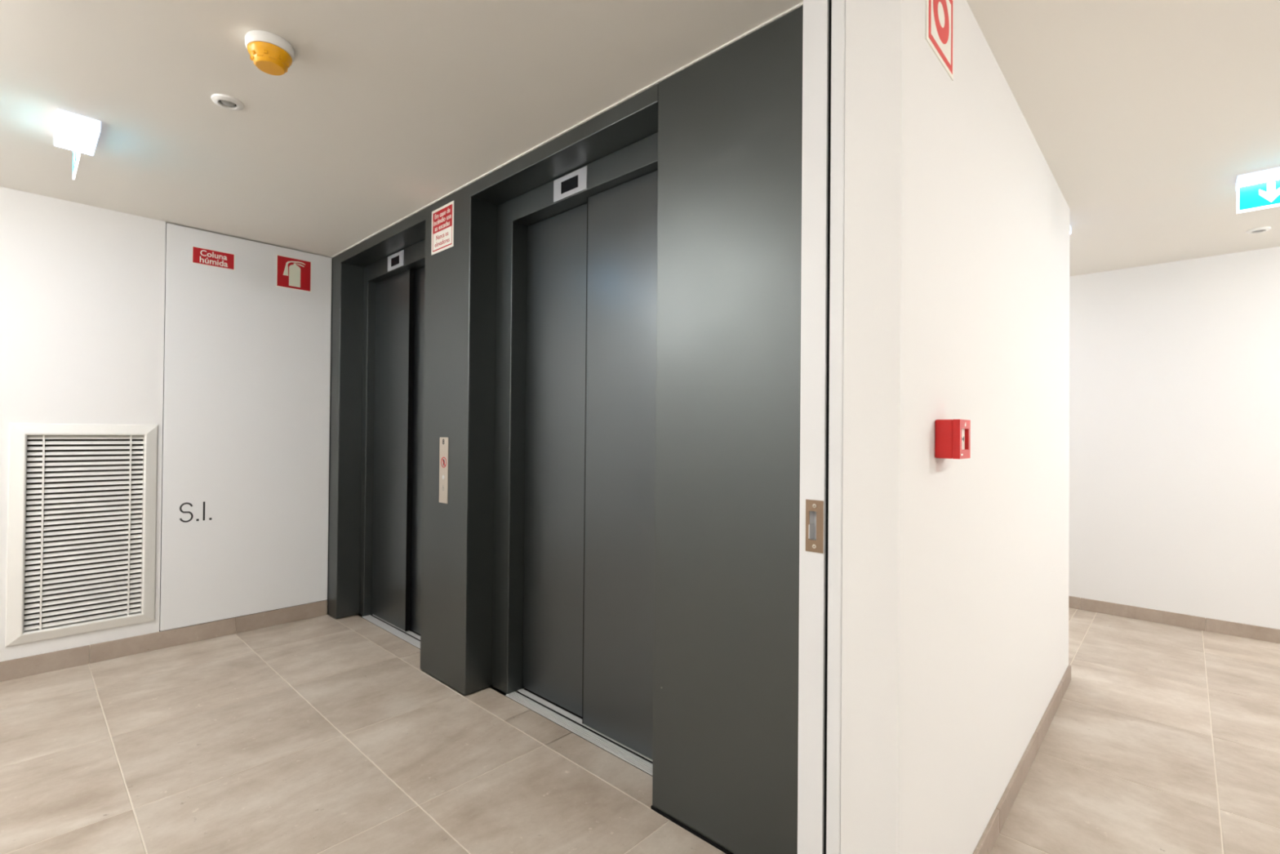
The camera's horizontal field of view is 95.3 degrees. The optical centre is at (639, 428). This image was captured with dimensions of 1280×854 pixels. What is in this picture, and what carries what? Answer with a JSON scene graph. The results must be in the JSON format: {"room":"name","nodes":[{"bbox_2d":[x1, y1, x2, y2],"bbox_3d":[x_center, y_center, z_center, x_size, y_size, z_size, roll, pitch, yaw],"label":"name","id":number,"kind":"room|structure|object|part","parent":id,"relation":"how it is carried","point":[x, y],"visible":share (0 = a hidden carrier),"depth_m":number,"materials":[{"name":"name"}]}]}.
{"room":"elevator lobby","nodes":[
{"label":"elevator lobby","id":0,"kind":"room"},
{"bbox_2d":[0,186,328,661],"bbox_3d":[-2.873,0.079,3.021,0.100,2.450,3.500,0,-1,43],"label":"wall","id":1,"kind":"structure","parent":0,"point":[82,286],"depth_m":2.96,"materials":[{"name":"white paint"}]},
{"bbox_2d":[4,422,158,646],"bbox_3d":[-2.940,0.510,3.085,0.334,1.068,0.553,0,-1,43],"label":"air vent","id":2,"kind":"object","parent":1,"relation":"in","point":[82,499],"visible":1,"depth_m":3.03,"materials":[{"name":"white metal"}]},
{"bbox_3d":[-3.006,0.507,2.809,0.054,1.068,0.060,0,-1,43],"label":"frame rail","id":3,"kind":"part","parent":2,"relation":"part of","materials":[{"name":"white metal"}]},
{"bbox_3d":[-2.842,1.016,2.985,0.054,0.054,0.553,0,-1,43],"label":"frame rail","id":4,"kind":"part","parent":2,"relation":"part of","materials":[{"name":"white metal"}]},
{"bbox_3d":[-2.833,0.006,2.994,0.054,0.060,0.553,0,-1,43],"label":"frame rail","id":5,"kind":"part","parent":2,"relation":"part of","materials":[{"name":"white metal"}]},
{"bbox_3d":[-2.669,0.513,3.171,0.054,1.068,0.057,0,-1,43],"label":"frame rail","id":6,"kind":"part","parent":2,"relation":"part of","materials":[{"name":"white metal"}]},
{"bbox_2d":[0,600,327,681],"bbox_3d":[-2.992,1.155,2.812,0.011,0.094,2.759,0,-1,43],"label":"baseboard","id":7,"kind":"structure","parent":1,"relation":"attached to","point":[30,665],"depth_m":3.16,"materials":[{"name":"beige tile"}]},
{"bbox_2d":[159,222,332,631],"bbox_3d":[-2.340,-0.001,3.542,0.046,2.269,0.878,0,-1,43],"label":"door","id":8,"kind":"structure","parent":1,"relation":"in","point":[247,357],"depth_m":3.47,"materials":[{"name":"white paint"}]},
{"bbox_2d":[191,245,235,271],"bbox_3d":[-2.465,-0.983,3.373,0.002,0.098,0.206,0,-1,43],"label":"sign","id":9,"kind":"object","parent":8,"relation":"attached to","point":[203,256],"visible":1,"depth_m":3.37,"materials":[{"name":"red plastic"}]},
{"bbox_2d":[275,254,311,292],"bbox_3d":[-2.180,-0.975,3.678,0.002,0.200,0.201,0,-1,43],"label":"sign","id":10,"kind":"object","parent":8,"relation":"attached to","point":[294,273],"visible":1,"depth_m":3.67,"materials":[{"name":"red plastic"}]},
{"bbox_2d":[327,5,803,853],"bbox_3d":[-0.637,0.098,2.821,3.501,2.450,0.442,0,-1,43],"label":"wall","id":11,"kind":"structure","parent":0,"point":[728,125],"depth_m":1.77,"materials":[{"name":"black metal"}]},
{"bbox_2d":[359,239,425,648],"bbox_3d":[-1.368,0.089,3.507,1.129,2.305,0.176,0,-1,43],"label":"elevator door","id":12,"kind":"structure","parent":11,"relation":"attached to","point":[393,404],"depth_m":3.62,"materials":[{"name":"grey metal"}]},
{"bbox_3d":[-1.560,0.127,3.668,0.483,2.168,0.028,0,-1,43],"label":"door","id":13,"kind":"part","parent":12,"relation":"part of","materials":[{"name":"grey metal"}]},
{"bbox_3d":[-1.415,1.226,3.476,0.960,0.020,0.090,0,-1,43],"label":"sill","id":14,"kind":"part","parent":12,"relation":"part of","materials":[{"name":"silver metal"}]},
{"bbox_3d":[-1.475,-1.010,3.517,0.210,0.092,0.004,0,-1,43],"label":"display plate","id":15,"kind":"part","parent":12,"relation":"part of","materials":[{"name":"silver metal"}]},
{"bbox_3d":[-1.210,0.127,3.390,0.523,2.168,0.031,0,-1,43],"label":"door","id":16,"kind":"part","parent":12,"relation":"part of","materials":[{"name":"grey metal"}]},
{"bbox_2d":[431,200,453,255],"bbox_3d":[-0.966,-0.977,2.848,0.214,0.218,0.002,0,-1,43],"label":"sign","id":17,"kind":"object","parent":11,"relation":"attached to","point":[442,218],"visible":1,"depth_m":2.84,"materials":[{"name":"white"}]},
{"bbox_2d":[439,437,448,503],"bbox_3d":[-0.947,0.200,2.809,0.080,0.316,0.004,0,-1,43],"label":"panel","id":18,"kind":"object","parent":11,"relation":"attached to","point":[443,453],"visible":1,"depth_m":2.81,"materials":[{"name":"silver metal"}]},
{"bbox_2d":[331,1,803,257],"bbox_3d":[-0.763,-1.127,2.662,3.473,0.006,0.010,0,-1,43],"label":"trim","id":19,"kind":"structure","parent":11,"relation":"attached to","point":[801,4],"depth_m":2.05,"materials":[{"name":"white"}]},
{"bbox_2d":[492,132,657,776],"bbox_3d":[-0.221,0.091,2.437,1.143,2.305,0.176,0,-1,43],"label":"elevator door","id":20,"kind":"structure","parent":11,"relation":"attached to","point":[575,351],"depth_m":2.46,"materials":[{"name":"grey metal"}]},
{"bbox_3d":[-0.340,0.128,2.578,0.521,2.168,0.031,0,-1,43],"label":"door","id":21,"kind":"part","parent":20,"relation":"part of","materials":[{"name":"grey metal"}]},
{"bbox_3d":[-0.290,-1.009,2.412,0.210,0.092,0.004,0,-1,43],"label":"display plate","id":22,"kind":"part","parent":20,"relation":"part of","materials":[{"name":"silver metal"}]},
{"bbox_3d":[-0.248,1.228,2.387,0.918,0.020,0.090,0,-1,43],"label":"sill","id":23,"kind":"part","parent":20,"relation":"part of","materials":[{"name":"silver metal"}]},
{"bbox_3d":[-0.054,0.128,2.262,0.443,2.168,0.028,0,-1,43],"label":"door","id":24,"kind":"part","parent":20,"relation":"part of","materials":[{"name":"grey metal"}]},
{"bbox_3d":[0.370,0.047,1.782,0.610,2.341,0.288,0,-1,43],"label":"cladding panel","id":25,"kind":"part","parent":11,"relation":"part of","materials":[{"name":"grey metal"}]},
{"bbox_2d":[0,0,1279,276],"bbox_3d":[0.539,-1.183,2.124,6.811,0.120,6.812,0,-1,43],"label":"ceiling","id":26,"kind":"structure","parent":0,"point":[1145,116],"depth_m":1.99,"materials":[{"name":"white paint"}]},
{"bbox_2d":[53,108,101,179],"bbox_3d":[-2.157,-1.071,2.231,0.300,0.150,0.116,0,-1,43],"label":"exit light","id":27,"kind":"object","parent":26,"relation":"attached to","point":[77,133],"visible":1,"depth_m":2.18,"materials":[{"name":"white plastic"}]},
{"bbox_3d":[-2.157,-1.053,2.231,0.300,0.115,0.006,0,-1,43],"label":"sign blade","id":28,"kind":"part","parent":27,"relation":"part of","materials":[{"name":"white plastic"}]},
{"bbox_2d":[211,93,244,110],"bbox_3d":[-1.440,-1.136,2.037,0.095,0.011,0.095,0,-1,43],"label":"ceiling sensor","id":29,"kind":"object","parent":26,"relation":"attached to","point":[228,102],"visible":1,"depth_m":2.03,"materials":[{"name":"white plastic"}]},
{"bbox_2d":[244,30,294,75],"bbox_3d":[-1.098,-1.105,1.731,0.126,0.072,0.126,0,-1,43],"label":"smoke detector","id":30,"kind":"object","parent":26,"relation":"attached to","point":[270,53],"visible":1,"depth_m":1.70,"materials":[{"name":"yellow plastic"}]},
{"bbox_2d":[1235,166,1279,213],"bbox_3d":[2.746,-1.025,2.475,0.300,0.150,0.116,0,-1,43],"label":"exit light","id":31,"kind":"object","parent":26,"relation":"attached to","point":[1257,190],"visible":1,"depth_m":2.52,"materials":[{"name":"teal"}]},
{"bbox_2d":[1245,226,1271,233],"bbox_3d":[3.386,-1.082,3.192,0.095,0.011,0.095,0,-1,43],"label":"ceiling sensor","id":32,"kind":"object","parent":26,"relation":"attached to","point":[1261,229],"visible":1,"depth_m":3.18,"materials":[{"name":"white plastic"}]},
{"bbox_2d":[0,607,1279,853],"bbox_3d":[0.571,1.288,2.087,6.411,0.120,6.562,0,-1,43],"label":"floor","id":33,"kind":"structure","parent":0,"point":[326,734],"depth_m":2.15,"materials":[{"name":"beige tile"}]},
{"bbox_2d":[840,0,1070,853],"bbox_3d":[1.256,0.109,2.118,0.214,2.450,2.378,0,-1,43],"label":"wall","id":34,"kind":"structure","parent":0,"point":[955,592],"depth_m":1.40,"materials":[{"name":"white paint"}]},
{"bbox_2d":[797,0,845,853],"bbox_3d":[0.420,0.045,1.312,0.100,2.349,0.063,0,-1,43],"label":"door frame","id":35,"kind":"structure","parent":34,"relation":"in","point":[824,36],"depth_m":1.29,"materials":[{"name":"white"}]},
{"bbox_3d":[0.406,0.046,1.327,0.059,2.348,0.060,0,-1,43],"label":"frame post","id":36,"kind":"part","parent":35,"relation":"part of","materials":[{"name":"white"}]},
{"bbox_3d":[0.389,0.217,1.299,0.042,0.116,0.002,0,-1,43],"label":"strike plate","id":37,"kind":"part","parent":35,"relation":"part of","materials":[{"name":"brown metal"}]},
{"bbox_3d":[0.442,0.045,1.285,0.032,2.349,0.053,0,-1,43],"label":"frame casing","id":38,"kind":"part","parent":35,"relation":"part of","materials":[{"name":"white"}]},
{"bbox_2d":[925,0,953,80],"bbox_3d":[0.704,-0.961,1.365,0.002,0.203,0.205,0,-1,43],"label":"sign","id":39,"kind":"object","parent":34,"relation":"attached to","point":[939,13],"visible":1,"depth_m":1.37,"materials":[{"name":"white"}]},
{"bbox_2d":[934,419,970,458],"bbox_3d":[0.726,0.024,1.353,0.053,0.089,0.087,0,-1,43],"label":"fire alarm","id":40,"kind":"object","parent":34,"relation":"attached to","point":[952,437],"visible":1,"depth_m":1.32,"materials":[{"name":"red plastic"}]},
{"bbox_3d":[0.737,0.024,1.343,0.006,0.048,0.056,0,-1,43],"label":"press glass","id":41,"kind":"part","parent":40,"relation":"part of","materials":[{"name":"white"}]},
{"bbox_2d":[972,664,1071,853],"bbox_3d":[1.332,1.198,2.036,0.011,0.072,2.368,0,-1,43],"label":"baseboard","id":42,"kind":"structure","parent":34,"relation":"attached to","point":[990,834],"depth_m":2.00,"materials":[{"name":"beige tile"}]},
{"bbox_2d":[1068,246,1279,629],"bbox_3d":[3.052,0.143,4.224,5.700,2.450,0.120,0,-1,43],"label":"wall","id":43,"kind":"structure","parent":0,"point":[1175,366],"depth_m":3.75,"materials":[{"name":"white paint"}]},
{"bbox_2d":[1068,595,1279,643],"bbox_3d":[3.034,1.226,4.133,5.600,0.082,0.011,0,-1,43],"label":"baseboard","id":44,"kind":"structure","parent":43,"relation":"attached to","point":[1235,628],"depth_m":3.74,"materials":[{"name":"beige tile"}]}
]}

